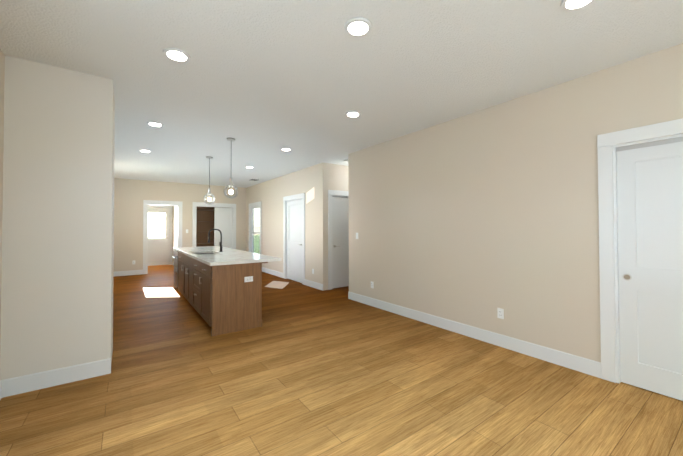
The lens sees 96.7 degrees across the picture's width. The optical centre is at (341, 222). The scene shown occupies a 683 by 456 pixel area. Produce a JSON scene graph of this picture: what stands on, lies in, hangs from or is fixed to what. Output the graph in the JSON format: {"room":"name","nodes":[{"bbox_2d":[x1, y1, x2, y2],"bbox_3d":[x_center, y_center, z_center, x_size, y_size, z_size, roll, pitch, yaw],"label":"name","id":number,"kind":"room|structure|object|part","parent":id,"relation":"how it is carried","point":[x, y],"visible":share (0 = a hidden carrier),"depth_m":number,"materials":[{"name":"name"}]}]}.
{"room":"empty living room","nodes":[
{"label":"empty living room","id":0,"kind":"room"},
{"bbox_2d":[0,49,4,356],"bbox_3d":[-1.913,-0.005,1.206,0.120,2.740,11.320,0,-1,-36],"label":"wall","id":1,"kind":"structure","parent":0,"point":[2,68],"depth_m":2.40,"materials":[{"name":"beige paint"}]},
{"bbox_2d":[0,381,1,399],"bbox_3d":[-0.670,1.269,-0.434,0.014,0.136,7.000,0,-1,-36],"label":"baseboard","id":2,"kind":"structure","parent":1,"relation":"attached to","point":[0,390],"depth_m":2.39,"materials":[{"name":"white wood"}]},
{"bbox_2d":[0,55,114,379],"bbox_3d":[-2.633,0.023,2.917,0.698,2.740,0.700,0,-1,-36],"label":"wall","id":3,"kind":"structure","parent":0,"point":[58,228],"depth_m":2.61,"materials":[{"name":"paint"}]},
{"bbox_2d":[0,358,110,397],"bbox_3d":[-2.420,1.320,2.607,0.702,0.136,0.014,0,-1,-36],"label":"baseboard","id":4,"kind":"structure","parent":3,"relation":"attached to","point":[33,382],"depth_m":2.58,"materials":[{"name":"white wood"}]},
{"bbox_2d":[172,206,172,264],"bbox_3d":[-6.248,0.160,11.160,0.100,2.740,0.120,0,-1,-36],"label":"wall","id":5,"kind":"structure","parent":0,"point":[172,238],"depth_m":11.12,"materials":[{"name":"beige paint"}]},
{"bbox_2d":[173,206,177,260],"bbox_3d":[-5.583,0.147,10.419,0.120,2.740,2.100,0,-1,-36],"label":"wall","id":6,"kind":"structure","parent":0,"point":[175,212],"depth_m":10.77,"materials":[{"name":"beige paint"}]},
{"bbox_2d":[114,178,245,271],"bbox_3d":[-5.137,0.130,9.373,4.370,2.740,0.120,0,-1,-36],"label":"wall","id":7,"kind":"structure","parent":0,"point":[130,195],"depth_m":8.84,"materials":[{"name":"beige paint"}]},
{"bbox_2d":[113,270,142,276],"bbox_3d":[-6.273,1.421,8.457,1.235,0.136,0.014,0,-1,-36],"label":"baseboard","id":8,"kind":"structure","parent":7,"relation":"attached to","point":[126,273],"depth_m":8.60,"materials":[{"name":"white wood"}]},
{"bbox_2d":[143,200,182,273],"bbox_3d":[-5.397,0.472,9.182,0.820,2.050,0.120,0,-1,-36],"label":"door frame","id":9,"kind":"structure","parent":7,"relation":"attached to","point":[177,229],"depth_m":9.13,"materials":[{"name":"white wood"}]},
{"bbox_2d":[192,202,235,248],"bbox_3d":[-4.197,0.482,10.039,1.160,2.050,0.120,0,-1,-36],"label":"door frame","id":10,"kind":"structure","parent":7,"relation":"attached to","point":[217,206],"depth_m":10.29,"materials":[{"name":"white wood"}]},
{"bbox_2d":[214,207,231,248],"bbox_3d":[-3.961,0.493,10.181,0.568,2.008,0.033,0,-1,-36],"label":"pantry door","id":11,"kind":"structure","parent":7,"relation":"in","point":[223,220],"depth_m":10.18,"materials":[{"name":"white wood"}]},
{"bbox_2d":[196,207,223,246],"bbox_3d":[-4.619,0.147,10.634,1.360,2.740,0.070,0,-1,-36],"label":"wall","id":12,"kind":"structure","parent":0,"point":[204,226],"depth_m":10.51,"materials":[{"name":"brown wood"}]},
{"bbox_2d":[328,163,331,189],"bbox_3d":[-0.289,0.075,6.643,0.105,2.740,0.120,0,-1,-36],"label":"wall","id":13,"kind":"structure","parent":0,"point":[329,176],"depth_m":6.61,"materials":[{"name":"beige paint"}]},
{"bbox_2d":[332,164,347,195],"bbox_3d":[0.084,-0.947,6.928,0.820,0.690,0.120,0,-1,-36],"label":"wall","id":14,"kind":"structure","parent":0,"point":[339,177],"depth_m":6.77,"materials":[{"name":"beige paint"}]},
{"bbox_2d":[328,190,347,289],"bbox_3d":[0.094,0.367,6.899,1.020,2.162,0.142,0,-1,-36],"label":"door frame","id":15,"kind":"structure","parent":14,"relation":"attached to","point":[337,193],"depth_m":6.58,"materials":[{"name":"white wood"}]},
{"bbox_2d":[332,196,348,287],"bbox_3d":[0.115,0.427,6.870,0.776,2.016,0.091,0,-1,-36],"label":"hall door","id":16,"kind":"structure","parent":14,"relation":"in","point":[340,209],"depth_m":6.80,"materials":[{"name":"white wood"}]},
{"bbox_2d":[0,265,682,455],"bbox_3d":[-0.660,1.472,5.069,6.670,0.100,16.550,0,-1,-36],"label":"floor","id":17,"kind":"structure","parent":0,"point":[304,370],"depth_m":2.41,"materials":[{"name":"brown wood"}]},
{"bbox_2d":[196,209,213,243],"bbox_3d":[-4.466,0.529,10.416,1.318,1.970,0.448,0,-1,-36],"label":"pantry shelving","id":18,"kind":"object","parent":17,"relation":"on","point":[205,221],"visible":0.17,"depth_m":10.19,"materials":[{"name":"brown wood"}]},
{"bbox_3d":[-4.469,-0.437,10.431,1.276,0.022,0.448,0,-1,-36],"label":"shelf","id":19,"kind":"part","parent":18,"relation":"part of","materials":[{"name":"brown wood"}]},
{"bbox_2d":[172,249,271,335],"bbox_3d":[-2.293,0.994,5.412,0.915,0.875,3.508,0,-1,-36],"label":"kitchen island","id":20,"kind":"object","parent":17,"relation":"on","point":[219,288],"depth_m":4.00,"materials":[{"name":"brown wood"}]},
{"bbox_2d":[172,250,177,288],"bbox_3d":[-3.472,0.962,6.332,0.064,0.753,0.592,0,-1,-36],"label":"dishwasher","id":21,"kind":"object","parent":20,"relation":"in","point":[175,256],"depth_m":6.24,"materials":[{"name":"silver metal"}]},
{"bbox_2d":[176,245,279,264],"bbox_3d":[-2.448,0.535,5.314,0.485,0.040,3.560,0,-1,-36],"label":"island countertop","id":22,"kind":"structure","parent":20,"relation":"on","point":[206,255],"depth_m":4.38,"materials":[{"name":"white stone"}]},
{"bbox_2d":[208,229,222,251],"bbox_3d":[-2.258,0.310,5.420,0.259,0.412,0.115,0,-1,-36],"label":"faucet","id":23,"kind":"object","parent":22,"relation":"on","point":[211,229],"depth_m":5.43,"materials":[{"name":"black metal"}]},
{"bbox_2d":[244,276,252,281],"bbox_3d":[-1.229,0.747,4.025,0.114,0.070,0.008,0,-1,-36],"label":"outlet","id":24,"kind":"object","parent":20,"relation":"attached to","point":[246,278],"depth_m":4.02,"materials":[{"name":"white plastic"}]},
{"bbox_2d":[0,0,682,187],"bbox_3d":[-0.668,-1.393,5.114,6.670,0.150,16.550,0,-1,-36],"label":"ceiling","id":25,"kind":"structure","parent":0,"point":[261,82],"depth_m":2.56,"materials":[{"name":"white paint"}]},
{"bbox_2d":[139,149,151,152],"bbox_3d":[-3.545,-1.297,5.484,0.196,0.015,0.196,0,-1,-36],"label":"recessed light","id":26,"kind":"object","parent":25,"relation":"in","point":[145,150],"visible":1,"depth_m":5.44,"materials":[{"name":"white plastic"}]},
{"bbox_2d":[147,121,162,126],"bbox_3d":[-2.497,-1.322,4.069,0.196,0.015,0.196,0,-1,-36],"label":"recessed light","id":27,"kind":"object","parent":25,"relation":"in","point":[155,124],"visible":0.96,"depth_m":4.05,"materials":[{"name":"white plastic"}]},
{"bbox_2d":[163,47,190,61],"bbox_3d":[-1.327,-1.350,2.448,0.196,0.015,0.196,0,-1,-36],"label":"recessed light","id":28,"kind":"object","parent":25,"relation":"in","point":[176,54],"visible":1,"depth_m":2.43,"materials":[{"name":"white plastic"}]},
{"bbox_2d":[203,156,214,204],"bbox_3d":[-2.606,-0.830,5.987,0.220,0.940,0.220,0,-1,-36],"label":"pendant light","id":29,"kind":"object","parent":25,"relation":"hanging from","point":[208,193],"visible":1,"depth_m":5.99,"materials":[{"name":"clear glass"}]},
{"bbox_2d":[224,138,237,198],"bbox_3d":[-1.734,-0.851,4.767,0.220,0.940,0.220,0,-1,-36],"label":"pendant light","id":30,"kind":"object","parent":25,"relation":"hanging from","point":[231,185],"visible":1,"depth_m":4.78,"materials":[{"name":"clear glass"}]},
{"bbox_2d":[345,111,360,116],"bbox_3d":[0.141,-1.334,3.730,0.196,0.015,0.196,0,-1,-36],"label":"recessed light","id":31,"kind":"object","parent":25,"relation":"in","point":[352,113],"visible":1,"depth_m":3.71,"materials":[{"name":"white plastic"}]},
{"bbox_2d":[344,17,371,36],"bbox_3d":[0.116,-1.359,2.115,0.196,0.015,0.196,0,-1,-36],"label":"recessed light","id":32,"kind":"object","parent":25,"relation":"in","point":[358,26],"visible":0.98,"depth_m":2.09,"materials":[{"name":"white plastic"}]},
{"bbox_2d":[560,0,593,10],"bbox_3d":[1.456,-1.366,1.856,0.196,0.015,0.196,0,-1,-36],"label":"recessed light","id":33,"kind":"object","parent":25,"relation":"in","point":[568,5],"visible":0.94,"depth_m":1.89,"materials":[{"name":"white plastic"}]},
{"bbox_2d":[246,43,682,382],"bbox_3d":[-0.142,0.068,6.244,0.120,2.740,11.020,0,-1,-36],"label":"wall","id":34,"kind":"structure","parent":0,"point":[477,219],"depth_m":3.47,"materials":[{"name":"beige paint"}]},
{"bbox_2d":[262,267,282,277],"bbox_3d":[-2.010,1.413,8.728,0.014,0.136,1.630,0,-1,-36],"label":"baseboard","id":35,"kind":"structure","parent":34,"relation":"attached to","point":[273,272],"depth_m":8.65,"materials":[{"name":"white wood"}]},
{"bbox_2d":[283,193,304,284],"bbox_3d":[-1.156,0.382,7.641,0.142,2.162,1.160,0,-1,-36],"label":"door frame","id":36,"kind":"structure","parent":34,"relation":"attached to","point":[293,197],"depth_m":7.64,"materials":[{"name":"white wood"}]},
{"bbox_2d":[287,199,301,282],"bbox_3d":[-1.184,0.442,7.620,0.091,2.016,0.916,0,-1,-36],"label":"door","id":37,"kind":"structure","parent":34,"relation":"in","point":[294,240],"depth_m":7.65,"materials":[{"name":"white wood"}]},
{"bbox_2d":[304,279,322,290],"bbox_3d":[-0.629,1.380,6.795,0.014,0.136,0.800,0,-1,-36],"label":"baseboard","id":38,"kind":"structure","parent":34,"relation":"attached to","point":[316,285],"depth_m":6.78,"materials":[{"name":"white wood"}]},
{"bbox_2d":[348,291,600,377],"bbox_3d":[1.218,1.335,4.210,0.014,0.136,3.735,0,-1,-36],"label":"baseboard","id":39,"kind":"structure","parent":34,"relation":"attached to","point":[576,363],"depth_m":3.44,"materials":[{"name":"white wood"}]},
{"bbox_2d":[497,308,503,318],"bbox_3d":[1.790,1.020,3.417,0.008,0.114,0.070,0,-1,-36],"label":"electrical outlet","id":40,"kind":"object","parent":34,"relation":"attached to","point":[500,313],"visible":1,"depth_m":3.42,"materials":[{"name":"white plastic"}]},
{"bbox_2d":[597,118,682,383],"bbox_3d":[2.738,0.344,2.210,0.120,2.050,1.115,0,-1,-36],"label":"door frame","id":41,"kind":"structure","parent":34,"relation":"attached to","point":[616,253],"depth_m":2.62,"materials":[{"name":"white wood"}]},
{"bbox_2d":[616,141,682,400],"bbox_3d":[2.562,0.366,2.411,0.036,1.988,0.543,0,-1,-36],"label":"closet door","id":42,"kind":"structure","parent":34,"relation":"in","point":[650,218],"depth_m":2.46,"materials":[{"name":"white wood"}]},
{"bbox_2d":[616,137,682,151],"bbox_3d":[2.723,-0.644,2.216,0.060,0.036,1.075,0,-1,-36],"label":"trim","id":43,"kind":"structure","parent":34,"relation":"attached to","point":[654,143],"depth_m":2.46,"materials":[{"name":"white wood"}]},
{"label":"outside","id":44,"kind":"structure","parent":0,"visible":0},
{"bbox_2d":[148,237,164,238],"bbox_3d":[-5.752,1.688,7.850,80.000,0.180,100.000,0,-1,-36],"label":"ground","id":45,"kind":"structure","parent":44,"point":[156,237],"depth_m":44.65,"materials":[{"name":"white plant"}]},
{"bbox_3d":[-6.642,-0.868,10.897,0.860,0.690,0.120,0,-1,-36],"label":"wall","id":46,"kind":"structure","parent":0,"visible":0},
{"bbox_2d":[148,209,169,265],"bbox_3d":[-6.615,0.506,10.844,0.816,2.016,0.098,0,-1,-36],"label":"exterior door","id":47,"kind":"structure","parent":46,"relation":"in","point":[158,251],"depth_m":10.91,"materials":[{"name":"white metal"}]},
{"bbox_2d":[148,206,172,264],"bbox_3d":[-6.632,0.462,10.867,1.000,2.128,0.142,0,-1,-36],"label":"door frame","id":48,"kind":"structure","parent":46,"relation":"attached to","point":[171,209],"depth_m":11.07,"materials":[{"name":"white wood"}]},
{"bbox_3d":[-2.764,1.351,9.899,0.120,0.300,0.950,0,-1,-36],"label":"wall","id":49,"kind":"structure","parent":0,"visible":0},
{"bbox_2d":[249,201,260,253],"bbox_3d":[-2.775,0.421,9.907,0.142,2.162,1.150,0,-1,-36],"label":"window","id":50,"kind":"structure","parent":49,"relation":"in","point":[255,229],"depth_m":10.05,"materials":[{"name":"clear glass"}]}
]}

